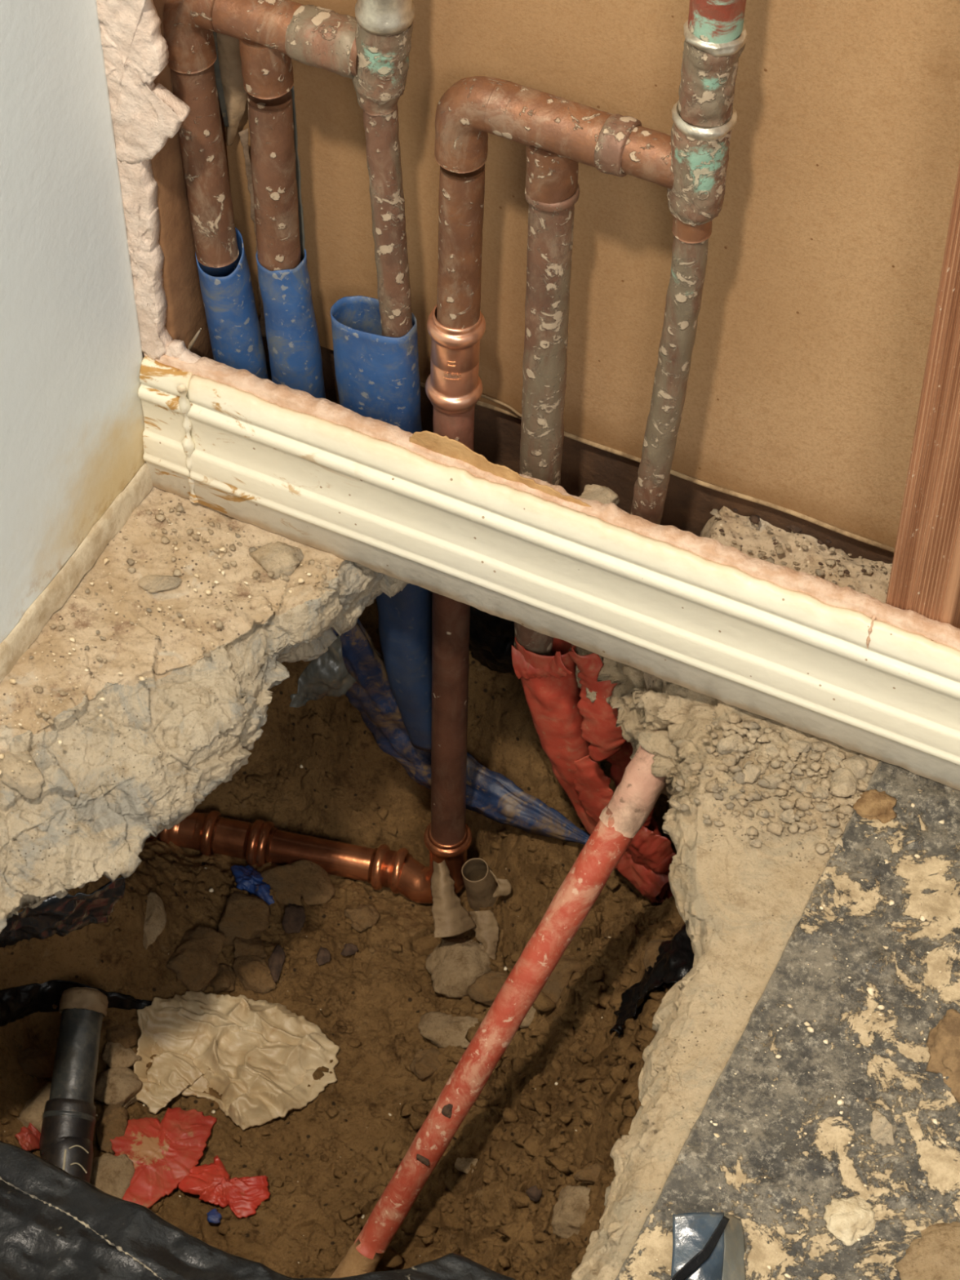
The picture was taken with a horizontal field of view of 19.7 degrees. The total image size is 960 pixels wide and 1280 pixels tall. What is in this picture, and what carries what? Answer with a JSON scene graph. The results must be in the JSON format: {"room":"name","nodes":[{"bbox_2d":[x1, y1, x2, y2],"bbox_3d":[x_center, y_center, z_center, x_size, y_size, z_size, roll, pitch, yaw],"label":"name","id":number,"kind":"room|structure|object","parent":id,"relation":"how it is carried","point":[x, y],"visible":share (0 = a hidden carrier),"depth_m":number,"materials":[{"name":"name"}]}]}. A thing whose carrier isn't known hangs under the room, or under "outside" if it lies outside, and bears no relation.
{"room":"damaged room","nodes":[
{"label":"damaged room","id":0,"kind":"room"},
{"bbox_2d":[0,0,146,643],"bbox_3d":[-0.703,-0.300,0.532,0.100,2.480,1.900,21,53,17],"label":"wall","id":1,"kind":"structure","parent":0,"point":[72,422],"depth_m":1.80,"materials":[{"name":"white paint"}]},
{"bbox_2d":[0,462,153,682],"bbox_3d":[-0.523,0.316,1.644,0.006,0.026,1.294,21,53,17],"label":"baseboard","id":2,"kind":"structure","parent":1,"relation":"attached to","point":[53,597],"depth_m":1.95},
{"bbox_2d":[0,485,408,933],"bbox_3d":[-0.327,0.128,1.892,0.409,0.137,0.791,21,53,17],"label":"floor slab","id":3,"kind":"structure","parent":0,"point":[130,776],"depth_m":1.91,"materials":[{"name":"concrete"}]},
{"bbox_2d":[0,750,44,799],"bbox_3d":[-0.315,0.086,1.866,0.060,0.021,0.030,36,59,26],"label":"chunk","id":4,"kind":"object","parent":3,"relation":"on","point":[28,782],"visible":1,"depth_m":1.85,"materials":[{"name":"concrete"}]},
{"bbox_2d":[0,874,132,947],"bbox_3d":[-0.315,0.200,1.998,0.124,0.132,0.076,-17,52,-14],"label":"film","id":5,"kind":"object","parent":3,"relation":"hanging from","point":[68,913],"visible":0.96,"depth_m":1.98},
{"bbox_2d":[0,508,315,773],"bbox_3d":[-0.272,-0.003,1.927,0.304,0.004,0.127,-35,58,-26],"label":"crumbs","id":6,"kind":"object","parent":3,"relation":"on","point":[13,681],"visible":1,"depth_m":1.94,"materials":[{"name":"paint"}]},
{"bbox_2d":[137,574,182,591],"bbox_3d":[-0.227,-0.041,1.957,0.031,0.006,0.015,-2,50,-1],"label":"flake","id":7,"kind":"object","parent":3,"relation":"on","point":[160,583],"visible":1,"depth_m":1.96,"materials":[{"name":"stone"}]},
{"bbox_2d":[0,499,356,780],"bbox_3d":[-0.225,0.017,1.910,0.173,0.006,0.276,21,53,17],"label":"gravel","id":8,"kind":"object","parent":3,"relation":"on","point":[219,624],"visible":1,"depth_m":1.96,"materials":[{"name":"gravel"}]},
{"bbox_2d":[142,0,231,359],"bbox_3d":[-0.236,-0.426,1.771,0.094,0.776,0.089,21,53,17],"label":"stud","id":9,"kind":"object","parent":3,"relation":"on","point":[185,310],"visible":0.07,"depth_m":1.89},
{"bbox_2d":[163,0,414,337],"bbox_3d":[-0.115,-0.454,1.641,0.197,0.738,0.041,21,53,17],"label":"copper manifold","id":10,"kind":"object","parent":9,"relation":"attached to","point":[371,48],"depth_m":1.78,"materials":[{"name":"gold metal"}]},
{"bbox_2d":[195,226,268,379],"bbox_3d":[-0.170,-0.179,2.001,0.055,0.288,0.036,21,53,17],"label":"blue sleeve","id":11,"kind":"object","parent":10,"relation":"attached to","point":[234,331],"visible":0.3,"depth_m":1.93,"materials":[{"name":"plastic"}]},
{"bbox_2d":[255,248,325,398],"bbox_3d":[-0.130,-0.177,1.983,0.049,0.262,0.037,24,54,19],"label":"blue sleeve","id":12,"kind":"object","parent":10,"relation":"attached to","point":[295,361],"visible":0.51,"depth_m":1.92,"materials":[{"name":"plastic"}]},
{"bbox_2d":[330,295,431,752],"bbox_3d":[-0.064,-0.072,2.066,0.077,0.469,0.047,21,53,17],"label":"blue sleeve","id":13,"kind":"object","parent":10,"relation":"attached to","point":[377,375],"visible":0.57,"depth_m":1.93,"materials":[{"name":"plastic"}]},
{"bbox_2d":[248,541,303,578],"bbox_3d":[-0.142,-0.058,1.975,0.033,0.017,0.034,-32,57,-24],"label":"stone","id":14,"kind":"object","parent":3,"relation":"on","point":[279,557],"visible":1,"depth_m":1.97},
{"bbox_2d":[288,635,355,707],"bbox_3d":[-0.124,0.026,2.145,0.056,0.074,0.019,-13,51,-11],"label":"film","id":15,"kind":"object","parent":3,"relation":"hanging from","point":[327,674],"visible":0.98,"depth_m":2.15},
{"bbox_2d":[0,598,694,1279],"bbox_3d":[-0.061,0.277,2.096,1.050,0.421,1.000,21,53,17],"label":"soil","id":16,"kind":"object","parent":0,"point":[503,737],"visible":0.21,"depth_m":2.25,"materials":[{"name":"soil"}]},
{"bbox_2d":[14,1122,40,1151],"bbox_3d":[-0.347,0.386,2.144,0.019,0.024,0.033,21,53,17],"label":"scrap","id":17,"kind":"object","parent":16,"relation":"on","point":[28,1138],"visible":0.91,"depth_m":2.14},
{"bbox_2d":[17,1082,51,1132],"bbox_3d":[-0.344,0.375,2.165,0.043,0.040,0.052,-27,55,-21],"label":"rock","id":18,"kind":"object","parent":16,"relation":"on","point":[33,1111],"visible":0.48,"depth_m":2.15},
{"bbox_2d":[39,986,108,1182],"bbox_3d":[-0.318,0.373,2.137,0.043,0.095,0.208,2,50,2],"label":"pipe","id":19,"kind":"object","parent":16,"relation":"on","point":[68,1116],"visible":0.77,"depth_m":2.14,"materials":[{"name":"plastic"}]},
{"bbox_2d":[0,980,151,1026],"bbox_3d":[-0.342,0.288,2.212,0.148,0.083,0.046,-25,54,-19],"label":"film","id":20,"kind":"object","parent":16,"relation":"on","point":[18,1002],"visible":0.82,"depth_m":2.22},
{"bbox_2d":[95,1103,128,1154],"bbox_3d":[-0.293,0.389,2.196,0.027,0.018,0.049,0,50,0],"label":"rock","id":21,"kind":"object","parent":16,"relation":"on","point":[113,1123],"visible":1,"depth_m":2.19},
{"bbox_2d":[89,1152,134,1199],"bbox_3d":[-0.289,0.425,2.159,0.036,0.026,0.045,0,50,0],"label":"rock","id":22,"kind":"object","parent":16,"relation":"on","point":[111,1174],"visible":0.71,"depth_m":2.16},
{"bbox_2d":[93,1066,142,1108],"bbox_3d":[-0.291,0.361,2.220,0.038,0.029,0.038,16,52,13],"label":"rock","id":23,"kind":"object","parent":16,"relation":"on","point":[117,1085],"visible":0.99,"depth_m":2.21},
{"bbox_2d":[102,1040,142,1068],"bbox_3d":[-0.293,0.339,2.239,0.032,0.024,0.025,31,57,23],"label":"rock","id":24,"kind":"object","parent":16,"relation":"on","point":[114,1055],"visible":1,"depth_m":2.23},
{"bbox_2d":[106,1024,137,1048],"bbox_3d":[-0.290,0.321,2.247,0.027,0.016,0.024,15,52,12],"label":"rock","id":25,"kind":"object","parent":16,"relation":"on","point":[126,1036],"visible":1,"depth_m":2.24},
{"bbox_2d":[142,890,166,950],"bbox_3d":[-0.269,0.230,2.270,0.022,0.016,0.056,0,50,0],"label":"rock","id":26,"kind":"object","parent":16,"relation":"on","point":[155,922],"visible":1,"depth_m":2.26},
{"bbox_2d":[110,1106,217,1208],"bbox_3d":[-0.259,0.405,2.183,0.074,0.017,0.106,21,53,17],"label":"scrap","id":27,"kind":"object","parent":16,"relation":"on","point":[162,1153],"visible":0.99,"depth_m":2.18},
{"bbox_2d":[165,925,226,991],"bbox_3d":[-0.236,0.267,2.294,0.050,0.036,0.062,0,50,0],"label":"rock","id":28,"kind":"object","parent":16,"relation":"on","point":[194,962],"visible":1,"depth_m":2.28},
{"bbox_2d":[206,1208,222,1223],"bbox_3d":[-0.207,0.448,2.151,0.012,0.006,0.014,-6,50,-5],"label":"scrap","id":29,"kind":"object","parent":16,"relation":"on","point":[214,1216],"visible":1,"depth_m":2.15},
{"bbox_2d":[209,963,235,994],"bbox_3d":[-0.215,0.281,2.296,0.024,0.018,0.028,0,50,0],"label":"rock","id":30,"kind":"object","parent":16,"relation":"on","point":[224,980],"visible":0.91,"depth_m":2.29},
{"bbox_2d":[177,1155,270,1218],"bbox_3d":[-0.199,0.427,2.168,0.071,0.010,0.042,21,53,17],"label":"scrap","id":31,"kind":"object","parent":16,"relation":"on","point":[211,1182],"visible":1,"depth_m":2.16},
{"bbox_2d":[133,991,339,1130],"bbox_3d":[-0.199,0.337,2.240,0.170,0.037,0.124,8,50,7],"label":"crumpled paper","id":32,"kind":"object","parent":16,"relation":"on","point":[263,1057],"visible":1,"depth_m":2.24,"materials":[{"name":"paper"}]},
{"bbox_2d":[217,891,271,946],"bbox_3d":[-0.198,0.241,2.335,0.042,0.034,0.054,8,50,6],"label":"rock","id":33,"kind":"object","parent":16,"relation":"on","point":[244,916],"visible":0.94,"depth_m":2.32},
{"bbox_2d":[233,937,266,958],"bbox_3d":[-0.195,0.258,2.316,0.026,0.021,0.026,-15,52,-13],"label":"rock","id":34,"kind":"object","parent":16,"relation":"on","point":[243,947],"visible":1,"depth_m":2.31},
{"bbox_2d":[230,865,274,905],"bbox_3d":[-0.194,0.209,2.360,0.029,0.018,0.053,-26,55,-20],"label":"scrap","id":35,"kind":"object","parent":16,"relation":"on","point":[251,882],"visible":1,"depth_m":2.35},
{"bbox_2d":[232,954,276,993],"bbox_3d":[-0.187,0.279,2.304,0.038,0.027,0.032,8,50,6],"label":"rock","id":36,"kind":"object","parent":16,"relation":"on","point":[253,971],"visible":1,"depth_m":2.30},
{"bbox_2d":[268,945,284,982],"bbox_3d":[-0.170,0.270,2.309,0.014,0.012,0.037,0,50,0],"label":"rock","id":37,"kind":"object","parent":16,"relation":"on","point":[276,961],"visible":1,"depth_m":2.31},
{"bbox_2d":[281,903,306,933],"bbox_3d":[-0.158,0.235,2.341,0.020,0.013,0.032,0,50,0],"label":"rock","id":38,"kind":"object","parent":16,"relation":"on","point":[294,917],"visible":1,"depth_m":2.33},
{"bbox_2d":[260,859,335,906],"bbox_3d":[-0.157,0.210,2.367,0.061,0.030,0.049,-13,51,-11],"label":"rock","id":39,"kind":"object","parent":16,"relation":"on","point":[307,879],"visible":0.98,"depth_m":2.36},
{"bbox_2d":[4,764,610,1263],"bbox_3d":[-0.084,0.326,2.111,0.531,0.272,0.589,21,53,17],"label":"crumbs","id":40,"kind":"object","parent":16,"relation":"on","point":[211,890],"visible":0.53,"depth_m":2.22,"materials":[{"name":"paint"}]},
{"bbox_2d":[315,946,331,965],"bbox_3d":[-0.131,0.264,2.309,0.012,0.010,0.018,0,50,0],"label":"rock","id":41,"kind":"object","parent":16,"relation":"on","point":[323,956],"visible":1,"depth_m":2.31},
{"bbox_2d":[340,943,358,955],"bbox_3d":[-0.110,0.261,2.326,0.015,0.010,0.012,0,50,0],"label":"rock","id":42,"kind":"object","parent":16,"relation":"on","point":[349,948],"visible":1,"depth_m":2.32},
{"bbox_2d":[343,904,379,932],"bbox_3d":[-0.100,0.235,2.347,0.027,0.017,0.029,-18,52,-15],"label":"rock","id":43,"kind":"object","parent":16,"relation":"on","point":[364,917],"visible":1,"depth_m":2.34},
{"bbox_2d":[409,1047,442,1081],"bbox_3d":[-0.043,0.343,2.233,0.028,0.018,0.026,-28,55,-21],"label":"rock","id":44,"kind":"object","parent":16,"relation":"on","point":[425,1062],"visible":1,"depth_m":2.23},
{"bbox_2d":[146,0,746,903],"bbox_3d":[-0.088,-0.141,1.960,0.515,1.107,0.062,15,52,12],"label":"copper manifold","id":45,"kind":"object","parent":16,"relation":"on","point":[557,133],"visible":0.82,"depth_m":1.78,"materials":[{"name":"gold metal"}]},
{"bbox_2d":[511,637,654,835],"bbox_3d":[0.079,0.085,2.123,0.117,0.287,0.052,21,53,17],"label":"red sleeve","id":46,"kind":"object","parent":45,"relation":"attached to","point":[566,722],"visible":0.81,"depth_m":2.08,"materials":[{"name":"plastic"}]},
{"bbox_2d":[417,1011,478,1049],"bbox_3d":[-0.022,0.319,2.251,0.059,0.022,0.037,9,51,8],"label":"rock","id":47,"kind":"object","parent":16,"relation":"on","point":[442,1030],"visible":0.73,"depth_m":2.24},
{"bbox_2d":[426,937,491,997],"bbox_3d":[-0.018,0.272,2.290,0.057,0.038,0.058,-20,53,-16],"label":"rock","id":48,"kind":"object","parent":16,"relation":"on","point":[454,965],"visible":0.91,"depth_m":2.28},
{"bbox_2d":[330,617,590,844],"bbox_3d":[-0.018,0.060,2.208,0.242,0.240,0.060,12,51,10],"label":"blue sleeve","id":49,"kind":"object","parent":16,"relation":"on","point":[490,793],"visible":0.57,"depth_m":2.26,"materials":[{"name":"plastic"}]},
{"bbox_2d":[430,860,499,959],"bbox_3d":[-0.013,0.226,2.279,0.064,0.083,0.051,9,51,8],"label":"fragment","id":50,"kind":"object","parent":16,"relation":"on","point":[451,918],"visible":1,"depth_m":2.27,"materials":[{"name":"plastic"}]},
{"bbox_2d":[454,1156,478,1173],"bbox_3d":[-0.009,0.405,2.138,0.022,0.012,0.021,0,50,0],"label":"rock","id":51,"kind":"object","parent":16,"relation":"on","point":[463,1164],"visible":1,"depth_m":2.13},
{"bbox_2d":[461,857,511,911],"bbox_3d":[0.009,0.212,2.322,0.044,0.075,0.038,21,53,17],"label":"pipe stub","id":52,"kind":"object","parent":16,"relation":"on","point":[482,890],"visible":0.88,"depth_m":2.31,"materials":[{"name":"plastic"}]},
{"bbox_2d":[466,970,508,1005],"bbox_3d":[0.013,0.286,2.252,0.046,0.025,0.030,0,50,0],"label":"rock","id":53,"kind":"object","parent":16,"relation":"on","point":[486,988],"visible":0.57,"depth_m":2.25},
{"bbox_2d":[469,605,516,676],"bbox_3d":[0.037,0.011,2.210,0.112,0.117,0.037,21,53,17],"label":"film","id":54,"kind":"object","parent":16,"relation":"hanging from","point":[491,637],"visible":0.33,"depth_m":2.21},
{"bbox_2d":[329,729,666,1278],"bbox_3d":[-0.003,0.313,2.030,0.399,0.464,0.032,-36,59,-26],"label":"pipe","id":55,"kind":"object","parent":16,"relation":"on","point":[633,801],"visible":0.94,"depth_m":2.00,"materials":[{"name":"paint"}]},
{"bbox_2d":[636,728,678,777],"bbox_3d":[0.139,0.079,1.937,0.062,0.028,0.040,21,53,17],"label":"lump","id":56,"kind":"object","parent":55,"relation":"attached to","point":[653,742],"visible":0.38,"depth_m":1.93,"materials":[{"name":"beige concrete"}]},
{"bbox_2d":[318,921,693,1279],"bbox_3d":[0.010,0.407,2.040,0.251,0.260,0.511,21,53,17],"label":"clod","id":57,"kind":"object","parent":16,"relation":"on","point":[391,1157],"visible":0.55,"depth_m":2.11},
{"bbox_2d":[519,1005,535,1028],"bbox_3d":[0.034,0.302,2.220,0.025,0.014,0.023,24,54,19],"label":"rock","id":58,"kind":"object","parent":16,"relation":"on","point":[529,1017],"visible":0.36,"depth_m":2.21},
{"bbox_2d":[525,1185,542,1201],"bbox_3d":[0.041,0.410,2.047,0.012,0.008,0.013,-28,55,-21],"label":"rock","id":59,"kind":"object","parent":16,"relation":"on","point":[533,1193],"visible":1,"depth_m":2.04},
{"bbox_2d":[511,953,580,1005],"bbox_3d":[0.070,0.270,2.233,0.089,0.047,0.055,-20,53,-16],"label":"rock","id":60,"kind":"object","parent":16,"relation":"on","point":[558,979],"visible":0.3,"depth_m":2.21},
{"bbox_2d":[551,1185,591,1238],"bbox_3d":[0.075,0.416,1.993,0.046,0.035,0.042,12,51,10],"label":"rock","id":61,"kind":"object","parent":16,"relation":"on","point":[572,1204],"visible":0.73,"depth_m":1.98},
{"bbox_2d":[573,1164,604,1184],"bbox_3d":[0.084,0.386,1.994,0.032,0.015,0.017,0,50,0],"label":"rock","id":62,"kind":"object","parent":16,"relation":"on","point":[589,1175],"visible":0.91,"depth_m":1.99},
{"bbox_2d":[614,814,675,903],"bbox_3d":[0.126,0.172,2.221,0.043,0.116,0.088,-35,58,-26],"label":"red sleeve","id":63,"kind":"object","parent":16,"relation":"on","point":[646,862],"visible":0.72,"depth_m":2.20,"materials":[{"name":"plastic"}]},
{"bbox_2d":[608,924,694,1039],"bbox_3d":[0.132,0.263,2.090,0.047,0.056,0.102,36,58,26],"label":"film","id":64,"kind":"object","parent":16,"relation":"on","point":[675,959],"visible":0.94,"depth_m":2.09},
{"bbox_2d":[643,938,671,982],"bbox_3d":[0.139,0.247,2.114,0.028,0.020,0.046,0,50,0],"label":"rock","id":65,"kind":"object","parent":16,"relation":"on","point":[651,951],"visible":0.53,"depth_m":2.11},
{"bbox_2d":[96,0,959,650],"bbox_3d":[0.321,-0.067,1.678,1.262,0.461,0.017,21,53,17],"label":"broken plaster edge","id":66,"kind":"structure","parent":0,"point":[827,592],"depth_m":1.81,"materials":[{"name":"paint"}]},
{"bbox_2d":[137,355,192,498],"bbox_3d":[-0.222,-0.149,1.975,0.038,0.120,0.021,21,53,17],"label":"baseboard","id":67,"kind":"structure","parent":66,"relation":"attached to","point":[165,456],"depth_m":1.97,"materials":[{"name":"beige paint"}]},
{"bbox_2d":[176,384,198,502],"bbox_3d":[-0.207,-0.139,1.962,0.010,0.114,0.009,-33,57,-25],"label":"glue drip","id":68,"kind":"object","parent":66,"relation":"attached to","point":[188,443],"depth_m":1.95,"materials":[{"name":"beige paint"}]},
{"bbox_2d":[408,430,591,506],"bbox_3d":[0.014,-0.111,1.860,0.138,0.038,0.004,21,53,17],"label":"paper","id":69,"kind":"object","parent":66,"relation":"attached to","point":[443,445],"visible":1,"depth_m":1.86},
{"bbox_2d":[186,374,959,791],"bbox_3d":[0.337,0.064,1.793,1.208,0.122,0.021,21,53,17],"label":"baseboard","id":70,"kind":"structure","parent":66,"relation":"attached to","point":[666,611],"depth_m":1.87,"materials":[{"name":"beige paint"}]},
{"bbox_2d":[866,615,876,648],"bbox_3d":[0.253,-0.008,1.785,0.003,0.018,0.020,14,51,12],"label":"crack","id":71,"kind":"structure","parent":66,"relation":"attached to","point":[873,617],"depth_m":1.78,"materials":[{"name":"paint"}]},
{"bbox_2d":[224,0,959,547],"bbox_3d":[0.394,-0.773,0.960,1.900,2.326,0.013,21,53,17],"label":"wall","id":72,"kind":"structure","parent":0,"point":[827,241],"depth_m":1.77,"materials":[{"name":"paper"}]},
{"bbox_2d":[212,31,228,126],"bbox_3d":[-0.174,-0.378,1.835,0.008,0.091,0.003,21,53,17],"label":"strap","id":73,"kind":"object","parent":72,"relation":"attached to","point":[216,65],"visible":0.66,"depth_m":1.84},
{"bbox_2d":[216,32,247,146],"bbox_3d":[-0.165,-0.370,1.845,0.023,0.106,0.007,17,52,13],"label":"flap","id":74,"kind":"object","parent":72,"relation":"attached to","point":[228,52],"visible":0.81,"depth_m":1.84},
{"bbox_2d":[238,128,266,337],"bbox_3d":[-0.158,-0.283,1.935,0.011,0.192,0.004,0,50,0],"label":"wood sliver","id":75,"kind":"object","parent":72,"relation":"attached to","point":[243,135],"visible":0.52,"depth_m":1.90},
{"bbox_2d":[320,346,340,404],"bbox_3d":[-0.091,-0.224,2.058,0.013,0.054,0.084,21,53,17],"label":"plate","id":76,"kind":"object","parent":72,"relation":"attached to","point":[331,388],"depth_m":2.03,"materials":[{"name":"brown wood"}]},
{"bbox_2d":[420,386,433,432],"bbox_3d":[-0.020,-0.196,2.036,0.010,0.045,0.084,21,53,17],"label":"plate","id":77,"kind":"object","parent":72,"relation":"attached to","point":[426,406],"depth_m":2.01,"materials":[{"name":"brown wood"}]},
{"bbox_2d":[473,404,521,473],"bbox_3d":[0.031,-0.175,2.022,0.038,0.056,0.084,21,53,17],"label":"plate","id":78,"kind":"object","parent":72,"relation":"attached to","point":[496,434],"depth_m":2.00,"materials":[{"name":"brown wood"}]},
{"bbox_2d":[480,393,521,417],"bbox_3d":[0.015,-0.166,1.957,0.053,0.009,0.002,21,53,17],"label":"string","id":79,"kind":"object","parent":72,"relation":"attached to","point":[491,398],"visible":0.57,"depth_m":1.95,"materials":[{"name":"plastic"}]},
{"bbox_2d":[560,435,639,514],"bbox_3d":[0.104,-0.145,2.000,0.061,0.058,0.084,21,53,17],"label":"plate","id":80,"kind":"object","parent":72,"relation":"attached to","point":[582,464],"depth_m":1.97,"materials":[{"name":"brown wood"}]},
{"bbox_2d":[420,382,894,552],"bbox_3d":[0.301,-0.054,1.875,0.900,0.005,0.003,21,53,17],"label":"trim","id":81,"kind":"structure","parent":72,"relation":"attached to","point":[693,480],"depth_m":1.92,"materials":[{"name":"paper"}]},
{"bbox_2d":[659,474,893,564],"bbox_3d":[0.225,-0.101,1.960,0.172,0.057,0.084,21,53,17],"label":"plate","id":82,"kind":"object","parent":72,"relation":"attached to","point":[689,506],"depth_m":1.93,"materials":[{"name":"brown wood"}]},
{"bbox_2d":[568,644,959,1279],"bbox_3d":[0.379,0.488,1.615,1.188,0.161,1.027,21,53,17],"label":"floor","id":83,"kind":"structure","parent":0,"point":[837,1009],"depth_m":1.73,"materials":[{"name":"concrete"}]},
{"bbox_2d":[577,484,619,505],"bbox_3d":[0.081,-0.094,1.910,0.027,0.023,0.026,21,53,17],"label":"rubble","id":84,"kind":"object","parent":83,"relation":"on","point":[604,495],"visible":0.36,"depth_m":1.90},
{"bbox_2d":[669,1212,746,1279],"bbox_3d":[0.133,0.360,1.607,0.047,0.023,0.062,0,50,0],"label":"metal box","id":85,"kind":"object","parent":83,"relation":"on","point":[707,1246],"visible":1,"depth_m":1.61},
{"bbox_2d":[716,733,742,755],"bbox_3d":[0.169,0.071,1.866,0.019,0.012,0.014,-23,54,-18],"label":"rubble stone","id":86,"kind":"object","parent":83,"relation":"on","point":[731,744],"visible":1,"depth_m":1.86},
{"bbox_2d":[749,839,761,848],"bbox_3d":[0.182,0.134,1.816,0.008,0.005,0.007,26,55,20],"label":"rubble stone","id":87,"kind":"object","parent":83,"relation":"on","point":[756,843],"visible":1,"depth_m":1.81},
{"bbox_2d":[669,711,873,866],"bbox_3d":[0.197,0.099,1.845,0.126,0.010,0.100,21,53,17],"label":"gravel","id":88,"kind":"object","parent":83,"relation":"on","point":[803,803],"visible":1,"depth_m":1.84,"materials":[{"name":"gravel"}]},
{"bbox_2d":[742,764,761,783],"bbox_3d":[0.181,0.090,1.851,0.012,0.008,0.015,23,54,18],"label":"rubble stone","id":89,"kind":"object","parent":88,"relation":"on","point":[752,771],"visible":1,"depth_m":1.85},
{"bbox_2d":[765,743,779,757],"bbox_3d":[0.197,0.075,1.865,0.013,0.007,0.010,37,59,27],"label":"rubble stone","id":90,"kind":"object","parent":88,"relation":"on","point":[772,750],"visible":1,"depth_m":1.86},
{"bbox_2d":[764,772,782,788],"bbox_3d":[0.197,0.094,1.847,0.013,0.008,0.010,-16,52,-13],"label":"rubble stone","id":91,"kind":"object","parent":88,"relation":"on","point":[775,779],"visible":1,"depth_m":1.85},
{"bbox_2d":[788,738,811,752],"bbox_3d":[0.216,0.072,1.867,0.015,0.009,0.013,21,53,17],"label":"rubble stone","id":92,"kind":"object","parent":88,"relation":"on","point":[798,745],"visible":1,"depth_m":1.86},
{"bbox_2d":[794,779,812,792],"bbox_3d":[0.217,0.098,1.846,0.012,0.006,0.011,-37,59,-27],"label":"rubble stone","id":93,"kind":"object","parent":88,"relation":"on","point":[802,787],"visible":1,"depth_m":1.84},
{"bbox_2d":[815,802,831,811],"bbox_3d":[0.229,0.111,1.835,0.011,0.006,0.008,1,50,1],"label":"rubble stone","id":94,"kind":"object","parent":88,"relation":"on","point":[823,806],"visible":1,"depth_m":1.83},
{"bbox_2d":[829,767,857,796],"bbox_3d":[0.243,0.097,1.845,0.019,0.016,0.024,4,50,4],"label":"rubble stone","id":95,"kind":"object","parent":88,"relation":"on","point":[843,783],"visible":1,"depth_m":1.84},
{"bbox_2d":[779,808,794,822],"bbox_3d":[0.204,0.117,1.831,0.010,0.006,0.010,-35,58,-26],"label":"rubble stone","id":96,"kind":"object","parent":83,"relation":"on","point":[788,813],"visible":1,"depth_m":1.83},
{"bbox_2d":[645,788,959,1279],"bbox_3d":[0.331,0.318,1.658,0.373,0.005,0.472,21,53,17],"label":"crumbs","id":97,"kind":"object","parent":83,"relation":"on","point":[870,990],"visible":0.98,"depth_m":1.72,"materials":[{"name":"paint"}]},
{"bbox_2d":[811,783,828,799],"bbox_3d":[0.227,0.101,1.842,0.012,0.008,0.014,-1,50,-1],"label":"rubble stone","id":98,"kind":"object","parent":83,"relation":"on","point":[821,793],"visible":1,"depth_m":1.84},
{"bbox_2d":[824,748,843,765],"bbox_3d":[0.238,0.080,1.861,0.013,0.007,0.012,21,53,17],"label":"rubble stone","id":99,"kind":"object","parent":83,"relation":"on","point":[832,755],"visible":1,"depth_m":1.86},
{"bbox_2d":[823,1195,875,1245],"bbox_3d":[0.219,0.344,1.636,0.032,0.011,0.033,0,50,0],"label":"lump","id":100,"kind":"object","parent":83,"relation":"on","point":[849,1220],"visible":1,"depth_m":1.63,"materials":[{"name":"beige paint"}]},
{"bbox_2d":[840,754,868,779],"bbox_3d":[0.253,0.085,1.855,0.019,0.013,0.019,-23,54,-18],"label":"rubble stone","id":101,"kind":"object","parent":83,"relation":"on","point":[858,764],"visible":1,"depth_m":1.85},
{"bbox_2d":[853,789,896,823],"bbox_3d":[0.262,0.112,1.832,0.030,0.008,0.029,0,50,0],"label":"lump","id":102,"kind":"object","parent":83,"relation":"on","point":[874,804],"visible":1,"depth_m":1.83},
{"bbox_2d":[869,1109,897,1146],"bbox_3d":[0.245,0.296,1.676,0.017,0.005,0.026,0,50,0],"label":"lump","id":103,"kind":"object","parent":83,"relation":"on","point":[882,1131],"visible":1,"depth_m":1.67,"materials":[{"name":"stone"}]},
{"bbox_2d":[893,1222,959,1279],"bbox_3d":[0.275,0.365,1.620,0.066,0.018,0.052,0,50,0],"label":"adhesive residue patch","id":104,"kind":"object","parent":83,"relation":"on","point":[935,1255],"visible":1,"depth_m":1.61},
{"bbox_2d":[925,1008,959,1103],"bbox_3d":[0.291,0.258,1.708,0.032,0.011,0.068,0,50,0],"label":"lump","id":105,"kind":"object","parent":83,"relation":"on","point":[943,1042],"visible":1,"depth_m":1.71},
{"bbox_2d":[642,506,892,690],"bbox_3d":[0.357,0.072,1.898,0.498,0.170,0.104,21,53,17],"label":"floor slab","id":106,"kind":"structure","parent":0,"point":[878,579],"depth_m":1.91,"materials":[{"name":"concrete"}]},
{"bbox_2d":[719,508,866,574],"bbox_3d":[0.220,-0.042,1.888,0.138,0.017,0.070,21,53,17],"label":"crumbs","id":107,"kind":"object","parent":106,"relation":"on","point":[755,519],"visible":0.34,"depth_m":1.90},
{"bbox_2d":[710,508,888,593],"bbox_3d":[0.235,-0.026,1.881,0.201,0.020,0.088,21,53,17],"label":"gravel","id":108,"kind":"object","parent":106,"relation":"on","point":[779,549],"visible":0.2,"depth_m":1.90,"materials":[{"name":"gravel"}]},
{"bbox_2d":[885,160,959,628],"bbox_3d":[0.301,-0.221,1.600,0.046,0.776,0.090,21,53,17],"label":"stud","id":109,"kind":"object","parent":106,"relation":"on","point":[925,576],"visible":0.68,"depth_m":1.69,"materials":[{"name":"brown wood"}]},
{"bbox_3d":[-0.198,0.632,1.477,1.900,0.116,0.558,21,53,17],"label":"floor slab","id":110,"kind":"structure","parent":0,"visible":0},
{"bbox_2d":[0,1141,515,1279],"bbox_3d":[-0.263,0.414,1.609,0.660,0.082,0.325,21,53,17],"label":"plastic sheet","id":111,"kind":"object","parent":110,"relation":"on","point":[55,1224],"visible":1,"depth_m":1.62,"materials":[{"name":"plastic"}]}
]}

